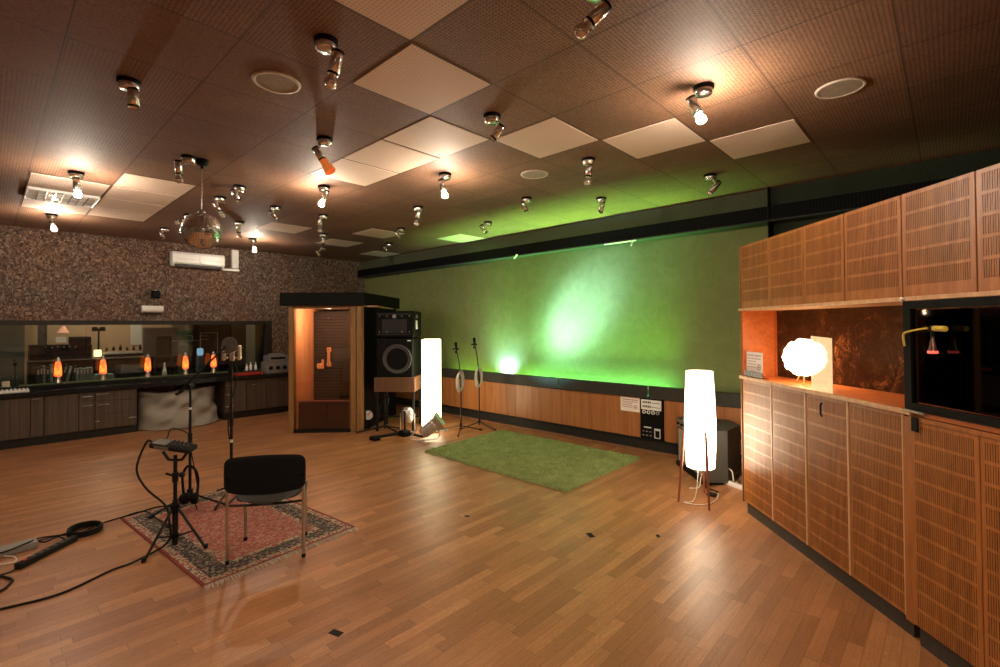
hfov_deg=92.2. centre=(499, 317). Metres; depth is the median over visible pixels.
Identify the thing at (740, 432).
plug
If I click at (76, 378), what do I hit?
binder
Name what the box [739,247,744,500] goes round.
end panel
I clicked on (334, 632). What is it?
tape
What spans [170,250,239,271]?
air conditioner
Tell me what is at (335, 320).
booth
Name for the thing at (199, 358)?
gadget
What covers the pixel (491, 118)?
ceiling spotlight
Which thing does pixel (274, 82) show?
grille
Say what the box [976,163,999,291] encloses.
upper cabinet
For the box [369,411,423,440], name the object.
tripod
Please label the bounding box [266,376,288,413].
base cabinet
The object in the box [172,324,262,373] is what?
wall
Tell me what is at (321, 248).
ceiling spotlight
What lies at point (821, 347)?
panel
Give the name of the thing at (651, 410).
panel
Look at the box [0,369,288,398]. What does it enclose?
countertop
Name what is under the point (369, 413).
clock
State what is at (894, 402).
niche shelf
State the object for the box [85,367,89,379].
binder
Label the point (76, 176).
ceiling spotlight
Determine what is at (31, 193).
recessed light
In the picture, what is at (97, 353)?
desk lamp
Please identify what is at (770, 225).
trim
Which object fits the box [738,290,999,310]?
shelf board
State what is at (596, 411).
wall panel
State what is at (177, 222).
ceiling spotlight
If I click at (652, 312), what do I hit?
wall
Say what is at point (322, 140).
ceiling spotlight
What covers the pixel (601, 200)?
ceiling spotlight
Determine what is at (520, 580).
floor
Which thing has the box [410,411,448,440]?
stage light
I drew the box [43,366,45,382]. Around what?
binder
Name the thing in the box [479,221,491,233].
ceiling spotlight
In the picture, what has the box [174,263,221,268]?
air vent
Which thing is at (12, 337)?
wall
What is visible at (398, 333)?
speaker
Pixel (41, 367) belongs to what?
binder
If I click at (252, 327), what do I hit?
window
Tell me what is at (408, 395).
trim
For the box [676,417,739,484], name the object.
amplifier
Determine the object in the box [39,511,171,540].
cable
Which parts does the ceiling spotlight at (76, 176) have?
bulb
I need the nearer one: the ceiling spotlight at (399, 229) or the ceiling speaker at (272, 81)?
the ceiling speaker at (272, 81)
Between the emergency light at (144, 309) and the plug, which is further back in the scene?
the emergency light at (144, 309)
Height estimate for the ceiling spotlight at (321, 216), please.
0.238 m
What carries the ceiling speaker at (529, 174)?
attached to the ceiling
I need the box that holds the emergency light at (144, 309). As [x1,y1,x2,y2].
[141,305,163,313]
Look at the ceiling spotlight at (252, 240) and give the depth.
8.13 m
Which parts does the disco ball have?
chain, motor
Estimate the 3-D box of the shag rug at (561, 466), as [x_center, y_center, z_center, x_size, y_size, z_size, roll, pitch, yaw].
[0.339,1.736,6.156,2.373,0.036,1.632,-1,-1,43]
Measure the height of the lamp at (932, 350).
0.144 m
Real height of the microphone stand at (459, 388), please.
1.407 m
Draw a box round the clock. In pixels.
[366,409,373,428]
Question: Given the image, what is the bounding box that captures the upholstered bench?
[297,400,348,428]
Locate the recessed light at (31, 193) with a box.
[23,186,100,207]
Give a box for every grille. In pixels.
[256,74,296,91]
[523,171,545,177]
[819,80,862,97]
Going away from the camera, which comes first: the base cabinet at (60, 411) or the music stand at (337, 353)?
the base cabinet at (60, 411)
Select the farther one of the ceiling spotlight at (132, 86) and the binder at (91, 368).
the binder at (91, 368)
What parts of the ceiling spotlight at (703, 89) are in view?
bulb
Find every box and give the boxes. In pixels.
[2,381,9,386]
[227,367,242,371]
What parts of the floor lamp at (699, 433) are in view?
leg, lamp shade, leg, leg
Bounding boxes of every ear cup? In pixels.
[178,492,190,504]
[190,492,198,503]
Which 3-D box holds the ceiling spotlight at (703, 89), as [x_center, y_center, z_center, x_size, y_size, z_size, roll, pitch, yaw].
[1.263,-1.340,3.023,0.168,0.238,0.124,0,-1,-23]
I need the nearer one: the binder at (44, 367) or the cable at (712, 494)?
the cable at (712, 494)
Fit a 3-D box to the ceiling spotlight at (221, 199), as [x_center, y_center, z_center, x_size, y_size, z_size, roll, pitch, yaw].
[-3.231,-1.270,5.536,0.141,0.244,0.138,-1,-1,43]
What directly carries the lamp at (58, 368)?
on the countertop
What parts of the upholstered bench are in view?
panel, panel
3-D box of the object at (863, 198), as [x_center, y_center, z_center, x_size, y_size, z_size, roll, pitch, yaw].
[1.498,-1.119,6.785,12.950,0.155,0.200,-1,-1,43]
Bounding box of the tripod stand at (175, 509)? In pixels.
[141,451,207,562]
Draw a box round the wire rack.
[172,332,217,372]
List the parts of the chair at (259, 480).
leg, leg, backrest, seat frame, seat, leg, leg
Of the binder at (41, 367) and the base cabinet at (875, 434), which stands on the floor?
the base cabinet at (875, 434)
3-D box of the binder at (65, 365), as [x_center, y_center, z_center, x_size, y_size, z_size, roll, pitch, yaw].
[-7.055,0.890,7.782,0.182,0.283,0.080,-1,-1,43]
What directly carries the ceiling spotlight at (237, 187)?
attached to the ceiling
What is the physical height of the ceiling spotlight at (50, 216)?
0.225 m
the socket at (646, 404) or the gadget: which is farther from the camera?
the gadget
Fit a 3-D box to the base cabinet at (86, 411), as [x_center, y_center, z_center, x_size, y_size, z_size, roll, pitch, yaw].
[-6.367,1.467,7.373,0.576,0.698,0.185,-1,-1,43]
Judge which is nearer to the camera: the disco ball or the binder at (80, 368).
the disco ball
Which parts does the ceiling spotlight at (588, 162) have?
bulb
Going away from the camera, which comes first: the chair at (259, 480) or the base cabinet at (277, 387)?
the chair at (259, 480)
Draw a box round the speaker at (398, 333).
[376,311,420,376]
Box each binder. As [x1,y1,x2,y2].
[35,367,39,383]
[39,366,42,382]
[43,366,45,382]
[46,367,49,382]
[49,364,52,382]
[61,364,67,381]
[65,366,71,381]
[70,365,76,380]
[74,368,78,380]
[79,367,82,380]
[83,368,85,379]
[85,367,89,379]
[89,367,92,379]
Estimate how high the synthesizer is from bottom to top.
0.105 m
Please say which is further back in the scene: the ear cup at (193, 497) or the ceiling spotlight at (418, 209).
the ceiling spotlight at (418, 209)
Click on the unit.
(137, 367)
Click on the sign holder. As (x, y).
(754, 360)
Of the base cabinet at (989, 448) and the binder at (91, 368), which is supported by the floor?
the base cabinet at (989, 448)
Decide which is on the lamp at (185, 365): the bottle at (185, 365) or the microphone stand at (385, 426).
the bottle at (185, 365)
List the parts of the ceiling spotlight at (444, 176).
bulb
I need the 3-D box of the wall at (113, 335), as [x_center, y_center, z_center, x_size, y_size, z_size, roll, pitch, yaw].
[-8.838,0.571,9.939,0.100,2.600,6.600,-1,-1,43]
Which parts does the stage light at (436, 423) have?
barn door, barn door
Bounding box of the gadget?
[196,348,203,371]
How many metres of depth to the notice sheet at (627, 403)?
6.44 m
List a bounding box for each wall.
[0,225,364,402]
[0,325,24,385]
[24,325,171,383]
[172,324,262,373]
[365,225,767,392]
[777,305,999,393]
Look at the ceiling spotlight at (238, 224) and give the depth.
6.82 m
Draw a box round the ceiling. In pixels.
[0,0,999,261]
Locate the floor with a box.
[0,406,948,666]
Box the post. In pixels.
[902,415,931,624]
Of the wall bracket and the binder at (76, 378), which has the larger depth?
the binder at (76, 378)
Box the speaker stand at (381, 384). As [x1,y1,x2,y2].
[374,374,421,430]
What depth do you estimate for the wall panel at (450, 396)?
8.68 m
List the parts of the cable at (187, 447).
plate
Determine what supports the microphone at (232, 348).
on the microphone stand at (231, 419)
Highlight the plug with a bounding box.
[736,432,741,482]
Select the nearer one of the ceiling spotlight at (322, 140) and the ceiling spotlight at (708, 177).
the ceiling spotlight at (322, 140)
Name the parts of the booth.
post, head rail, foam panel, post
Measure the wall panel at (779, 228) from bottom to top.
1.940 m
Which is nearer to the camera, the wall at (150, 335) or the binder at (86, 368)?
the binder at (86, 368)
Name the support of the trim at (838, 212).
attached to the wall at (652, 312)
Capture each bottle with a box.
[54,362,61,375]
[99,360,106,373]
[144,358,150,370]
[162,363,166,375]
[182,356,188,368]
[211,355,216,366]
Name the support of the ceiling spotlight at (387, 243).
attached to the ceiling
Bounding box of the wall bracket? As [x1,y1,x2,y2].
[604,240,635,245]
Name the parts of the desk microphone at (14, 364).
stem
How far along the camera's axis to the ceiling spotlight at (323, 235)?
7.73 m
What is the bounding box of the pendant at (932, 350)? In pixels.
[927,337,938,354]
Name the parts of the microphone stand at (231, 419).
leg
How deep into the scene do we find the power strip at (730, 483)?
4.89 m
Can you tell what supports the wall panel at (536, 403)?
attached to the wall at (652, 312)
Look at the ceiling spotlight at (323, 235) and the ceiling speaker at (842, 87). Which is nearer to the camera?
the ceiling speaker at (842, 87)
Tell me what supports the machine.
on the countertop
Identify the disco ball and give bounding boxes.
[180,158,222,248]
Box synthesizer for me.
[101,350,142,356]
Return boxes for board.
[131,325,141,344]
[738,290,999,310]
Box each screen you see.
[56,337,65,342]
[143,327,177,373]
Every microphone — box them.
[11,363,18,386]
[218,337,241,442]
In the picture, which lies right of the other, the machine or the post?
the post
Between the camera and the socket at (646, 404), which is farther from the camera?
the camera
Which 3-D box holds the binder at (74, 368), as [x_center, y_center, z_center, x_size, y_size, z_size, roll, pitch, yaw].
[-6.976,0.904,7.866,0.182,0.256,0.076,-1,-1,43]
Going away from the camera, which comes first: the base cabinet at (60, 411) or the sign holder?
the sign holder
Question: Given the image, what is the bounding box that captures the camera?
[151,290,159,298]
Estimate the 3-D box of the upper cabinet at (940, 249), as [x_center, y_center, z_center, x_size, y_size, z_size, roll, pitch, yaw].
[2.421,-0.389,2.369,0.550,0.545,0.396,0,-1,0]
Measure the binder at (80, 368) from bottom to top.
0.206 m
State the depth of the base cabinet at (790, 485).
3.56 m
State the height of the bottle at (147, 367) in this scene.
0.225 m
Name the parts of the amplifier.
control panel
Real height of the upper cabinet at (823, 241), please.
0.545 m
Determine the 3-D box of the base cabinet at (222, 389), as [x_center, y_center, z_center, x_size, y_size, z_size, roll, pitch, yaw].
[-4.963,1.482,8.873,0.576,0.698,0.365,-1,-1,43]
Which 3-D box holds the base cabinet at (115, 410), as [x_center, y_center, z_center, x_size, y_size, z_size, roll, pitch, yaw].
[-6.128,1.469,7.629,0.576,0.698,0.515,-1,-1,43]
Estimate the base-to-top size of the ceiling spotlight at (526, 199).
0.171 m
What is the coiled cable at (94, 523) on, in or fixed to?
on the floor
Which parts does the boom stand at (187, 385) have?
leg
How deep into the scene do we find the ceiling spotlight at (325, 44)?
2.49 m
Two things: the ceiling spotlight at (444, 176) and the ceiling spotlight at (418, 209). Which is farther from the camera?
the ceiling spotlight at (418, 209)
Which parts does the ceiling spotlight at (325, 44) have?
bulb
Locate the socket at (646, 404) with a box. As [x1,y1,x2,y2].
[643,401,659,408]
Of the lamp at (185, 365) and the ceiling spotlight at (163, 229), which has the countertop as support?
the lamp at (185, 365)
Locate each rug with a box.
[119,489,357,590]
[424,430,639,492]
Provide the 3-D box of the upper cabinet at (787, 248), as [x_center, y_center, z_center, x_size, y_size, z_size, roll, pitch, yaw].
[2.415,-0.370,3.607,0.550,0.545,0.419,0,-1,0]
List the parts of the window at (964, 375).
rail, glass pane, rail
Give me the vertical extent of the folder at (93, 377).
0.026 m
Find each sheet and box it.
[136,385,217,430]
[620,396,639,412]
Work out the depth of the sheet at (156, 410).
7.95 m
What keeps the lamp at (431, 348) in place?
on the floor
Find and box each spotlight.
[45,213,57,230]
[67,170,84,197]
[116,75,140,109]
[159,227,169,238]
[174,154,196,182]
[174,213,188,224]
[211,196,225,217]
[230,184,245,202]
[235,221,244,237]
[249,238,256,251]
[269,205,280,219]
[312,135,335,174]
[313,33,344,89]
[315,247,325,256]
[317,214,327,231]
[318,185,329,206]
[319,233,326,244]
[383,242,392,252]
[394,227,404,238]
[400,407,414,431]
[413,206,422,225]
[438,172,450,197]
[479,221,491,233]
[483,112,504,141]
[521,196,531,211]
[574,0,611,39]
[581,157,594,184]
[596,197,606,213]
[686,82,713,123]
[703,173,721,194]
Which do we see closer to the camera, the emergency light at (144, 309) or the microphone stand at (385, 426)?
the microphone stand at (385, 426)
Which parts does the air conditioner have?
casing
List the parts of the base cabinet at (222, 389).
drawer, drawer, drawer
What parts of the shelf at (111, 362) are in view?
panel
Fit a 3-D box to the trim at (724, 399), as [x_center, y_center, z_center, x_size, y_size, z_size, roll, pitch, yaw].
[4.063,0.921,4.266,5.816,0.165,0.060,-1,-1,43]
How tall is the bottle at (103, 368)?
0.225 m
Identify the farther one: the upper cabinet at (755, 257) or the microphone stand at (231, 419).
the microphone stand at (231, 419)
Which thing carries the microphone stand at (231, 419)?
on the rug at (273, 531)
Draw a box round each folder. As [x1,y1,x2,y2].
[93,373,113,375]
[93,377,114,379]
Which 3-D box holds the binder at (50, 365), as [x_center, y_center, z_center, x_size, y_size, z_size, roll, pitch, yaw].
[-7.159,0.884,7.671,0.182,0.282,0.040,-1,-1,43]
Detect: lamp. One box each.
[54,357,61,382]
[57,325,69,332]
[94,350,101,357]
[99,355,106,379]
[144,354,150,376]
[182,352,188,374]
[211,351,216,372]
[422,339,440,432]
[678,370,718,510]
[782,338,810,384]
[902,325,947,354]
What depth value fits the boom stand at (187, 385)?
4.44 m
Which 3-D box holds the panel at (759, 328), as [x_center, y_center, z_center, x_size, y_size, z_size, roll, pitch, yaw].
[2.291,0.224,4.234,0.300,0.572,0.050,0,-1,0]
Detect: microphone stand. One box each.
[214,361,233,509]
[356,395,399,432]
[447,342,481,436]
[459,338,495,430]
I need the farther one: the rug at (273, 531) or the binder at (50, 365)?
the binder at (50, 365)
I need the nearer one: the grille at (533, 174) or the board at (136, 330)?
the grille at (533, 174)
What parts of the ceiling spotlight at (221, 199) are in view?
bulb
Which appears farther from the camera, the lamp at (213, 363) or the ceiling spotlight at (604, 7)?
the lamp at (213, 363)
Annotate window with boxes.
[0,320,271,368]
[900,296,999,440]
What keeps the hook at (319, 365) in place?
hanging from the booth
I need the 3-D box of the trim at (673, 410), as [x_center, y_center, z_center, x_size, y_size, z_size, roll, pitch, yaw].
[2.653,1.296,5.610,1.526,0.525,0.020,-1,-1,43]
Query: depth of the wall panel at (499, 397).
8.07 m
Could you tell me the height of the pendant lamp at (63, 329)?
1.025 m
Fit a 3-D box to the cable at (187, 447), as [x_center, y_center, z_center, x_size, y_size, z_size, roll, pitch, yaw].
[-2.828,1.282,3.191,0.381,0.892,1.386,-1,-1,37]
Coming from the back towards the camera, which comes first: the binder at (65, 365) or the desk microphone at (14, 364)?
the binder at (65, 365)
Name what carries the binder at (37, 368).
on the shelf at (111, 362)
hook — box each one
[317,359,323,368]
[327,347,330,366]
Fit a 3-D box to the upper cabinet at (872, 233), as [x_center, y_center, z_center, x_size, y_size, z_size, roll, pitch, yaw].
[2.419,-0.383,2.782,0.550,0.545,0.422,0,-1,0]
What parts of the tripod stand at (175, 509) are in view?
leg, clamp knob, leg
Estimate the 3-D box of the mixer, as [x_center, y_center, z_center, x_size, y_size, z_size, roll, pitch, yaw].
[-6.871,1.011,6.726,0.290,0.065,0.405,-1,-1,43]
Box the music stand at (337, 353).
[333,349,348,399]
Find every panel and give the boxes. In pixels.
[640,398,663,440]
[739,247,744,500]
[741,311,777,375]
[774,215,837,235]
[811,336,832,393]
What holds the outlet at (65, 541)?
attached to the power strip at (25, 562)
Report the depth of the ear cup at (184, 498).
4.33 m
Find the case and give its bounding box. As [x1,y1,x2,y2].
[233,371,262,375]
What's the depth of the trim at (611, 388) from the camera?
6.66 m
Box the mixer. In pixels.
[0,386,28,393]
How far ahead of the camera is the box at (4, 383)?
6.88 m
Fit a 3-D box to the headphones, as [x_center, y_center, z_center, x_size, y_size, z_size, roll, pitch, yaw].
[-2.587,1.536,4.122,0.155,0.636,0.860,1,-1,-45]
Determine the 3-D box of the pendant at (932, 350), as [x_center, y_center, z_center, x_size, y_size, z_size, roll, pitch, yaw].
[2.099,0.137,2.334,0.041,0.085,0.041,-1,-1,43]
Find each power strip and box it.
[1,535,77,574]
[689,469,741,489]
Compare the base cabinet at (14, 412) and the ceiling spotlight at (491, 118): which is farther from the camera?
the base cabinet at (14, 412)
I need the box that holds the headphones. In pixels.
[178,453,202,537]
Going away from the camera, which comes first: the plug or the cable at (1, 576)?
the cable at (1, 576)
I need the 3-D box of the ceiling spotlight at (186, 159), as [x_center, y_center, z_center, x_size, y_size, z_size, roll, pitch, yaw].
[-2.762,-1.300,4.216,0.179,0.232,0.123,0,-1,-20]
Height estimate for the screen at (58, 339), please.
0.100 m
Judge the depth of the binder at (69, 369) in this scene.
7.77 m
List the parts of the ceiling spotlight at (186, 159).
bulb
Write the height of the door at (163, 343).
1.500 m
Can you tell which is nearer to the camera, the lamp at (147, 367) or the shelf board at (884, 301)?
the shelf board at (884, 301)
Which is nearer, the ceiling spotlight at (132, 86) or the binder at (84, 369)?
the ceiling spotlight at (132, 86)
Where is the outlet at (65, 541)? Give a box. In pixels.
[30,538,69,556]
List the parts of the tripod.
leg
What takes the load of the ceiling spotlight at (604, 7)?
attached to the ceiling
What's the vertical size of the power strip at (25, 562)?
0.050 m
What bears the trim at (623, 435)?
attached to the wall at (652, 312)
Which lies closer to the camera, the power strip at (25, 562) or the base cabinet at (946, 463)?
the base cabinet at (946, 463)
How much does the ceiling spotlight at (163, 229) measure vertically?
0.167 m
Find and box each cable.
[0,428,198,609]
[0,555,16,564]
[0,574,13,591]
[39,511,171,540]
[66,505,186,537]
[705,471,741,496]
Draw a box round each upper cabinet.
[741,238,769,307]
[769,227,803,305]
[803,214,845,303]
[844,195,902,300]
[901,171,977,296]
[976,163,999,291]
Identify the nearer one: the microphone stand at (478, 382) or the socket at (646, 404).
the socket at (646, 404)
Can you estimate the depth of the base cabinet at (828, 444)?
3.14 m
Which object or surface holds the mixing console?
on the floor
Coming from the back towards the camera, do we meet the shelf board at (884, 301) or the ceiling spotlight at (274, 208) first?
the ceiling spotlight at (274, 208)
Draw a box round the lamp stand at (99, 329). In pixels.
[92,327,104,349]
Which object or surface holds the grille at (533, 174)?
attached to the ceiling speaker at (529, 174)
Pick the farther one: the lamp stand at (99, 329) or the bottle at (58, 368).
the lamp stand at (99, 329)
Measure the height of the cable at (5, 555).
0.009 m
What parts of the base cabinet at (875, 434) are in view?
door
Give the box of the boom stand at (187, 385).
[147,345,226,518]
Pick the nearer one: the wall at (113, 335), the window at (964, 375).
the window at (964, 375)
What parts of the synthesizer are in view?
lid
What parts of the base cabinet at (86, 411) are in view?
drawer, drawer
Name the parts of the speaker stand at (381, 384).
leg, leg, leg, leg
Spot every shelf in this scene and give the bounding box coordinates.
[27,355,178,383]
[739,375,999,433]
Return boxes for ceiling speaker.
[251,70,300,93]
[521,170,547,178]
[815,77,867,98]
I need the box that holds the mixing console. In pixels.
[28,336,91,360]
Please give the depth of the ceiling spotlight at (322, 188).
5.11 m
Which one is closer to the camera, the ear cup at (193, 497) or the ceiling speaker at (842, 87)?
the ceiling speaker at (842, 87)
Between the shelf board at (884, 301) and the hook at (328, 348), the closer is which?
the shelf board at (884, 301)
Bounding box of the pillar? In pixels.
[38,325,46,344]
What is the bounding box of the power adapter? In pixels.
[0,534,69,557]
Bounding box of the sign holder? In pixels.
[744,351,767,378]
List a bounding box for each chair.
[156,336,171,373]
[224,454,307,564]
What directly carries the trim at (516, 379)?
attached to the wall at (652, 312)
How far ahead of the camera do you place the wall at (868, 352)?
3.42 m
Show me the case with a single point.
(249, 372)
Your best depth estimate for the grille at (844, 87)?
3.06 m
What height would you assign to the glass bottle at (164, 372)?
0.220 m
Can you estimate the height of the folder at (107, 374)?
0.026 m
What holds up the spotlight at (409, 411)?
on the floor
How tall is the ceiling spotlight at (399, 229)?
0.165 m
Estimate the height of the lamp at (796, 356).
0.347 m
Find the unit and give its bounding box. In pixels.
[117,363,144,372]
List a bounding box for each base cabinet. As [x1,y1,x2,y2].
[0,397,29,449]
[30,396,43,445]
[43,393,78,443]
[78,392,94,438]
[94,388,136,436]
[215,380,245,419]
[245,378,266,416]
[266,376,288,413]
[742,379,777,534]
[772,385,812,560]
[806,393,856,593]
[849,402,936,636]
[911,421,999,666]
[980,436,999,666]
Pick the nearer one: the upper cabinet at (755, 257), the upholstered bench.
the upper cabinet at (755, 257)
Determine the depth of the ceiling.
3.29 m
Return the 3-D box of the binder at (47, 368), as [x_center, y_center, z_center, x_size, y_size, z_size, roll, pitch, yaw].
[-7.188,0.903,7.640,0.182,0.244,0.040,-1,-1,43]
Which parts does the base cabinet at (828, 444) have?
handle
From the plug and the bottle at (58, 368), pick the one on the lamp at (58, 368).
the bottle at (58, 368)
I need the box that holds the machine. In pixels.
[261,353,288,373]
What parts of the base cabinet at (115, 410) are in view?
drawer, drawer, drawer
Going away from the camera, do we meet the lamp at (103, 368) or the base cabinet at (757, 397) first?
the base cabinet at (757, 397)
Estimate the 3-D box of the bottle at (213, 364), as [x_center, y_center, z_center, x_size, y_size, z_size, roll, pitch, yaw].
[-5.278,0.790,8.864,0.096,0.225,0.096,-1,-1,43]
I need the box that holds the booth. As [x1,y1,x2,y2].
[280,292,399,432]
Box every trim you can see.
[357,207,861,277]
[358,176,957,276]
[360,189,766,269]
[396,390,418,399]
[396,397,741,455]
[420,366,559,388]
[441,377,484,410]
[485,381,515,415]
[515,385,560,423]
[559,378,648,397]
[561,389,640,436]
[648,386,740,407]
[664,400,741,453]
[767,187,773,237]
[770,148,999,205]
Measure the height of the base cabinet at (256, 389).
0.698 m
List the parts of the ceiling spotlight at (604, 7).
bulb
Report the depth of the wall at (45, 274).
8.17 m
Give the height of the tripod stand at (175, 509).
0.733 m
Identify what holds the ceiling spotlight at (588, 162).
attached to the ceiling
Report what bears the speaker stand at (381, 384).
on the floor
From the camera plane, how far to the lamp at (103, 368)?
7.68 m
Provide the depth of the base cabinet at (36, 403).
6.81 m
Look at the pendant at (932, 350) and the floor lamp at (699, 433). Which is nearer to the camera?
the pendant at (932, 350)

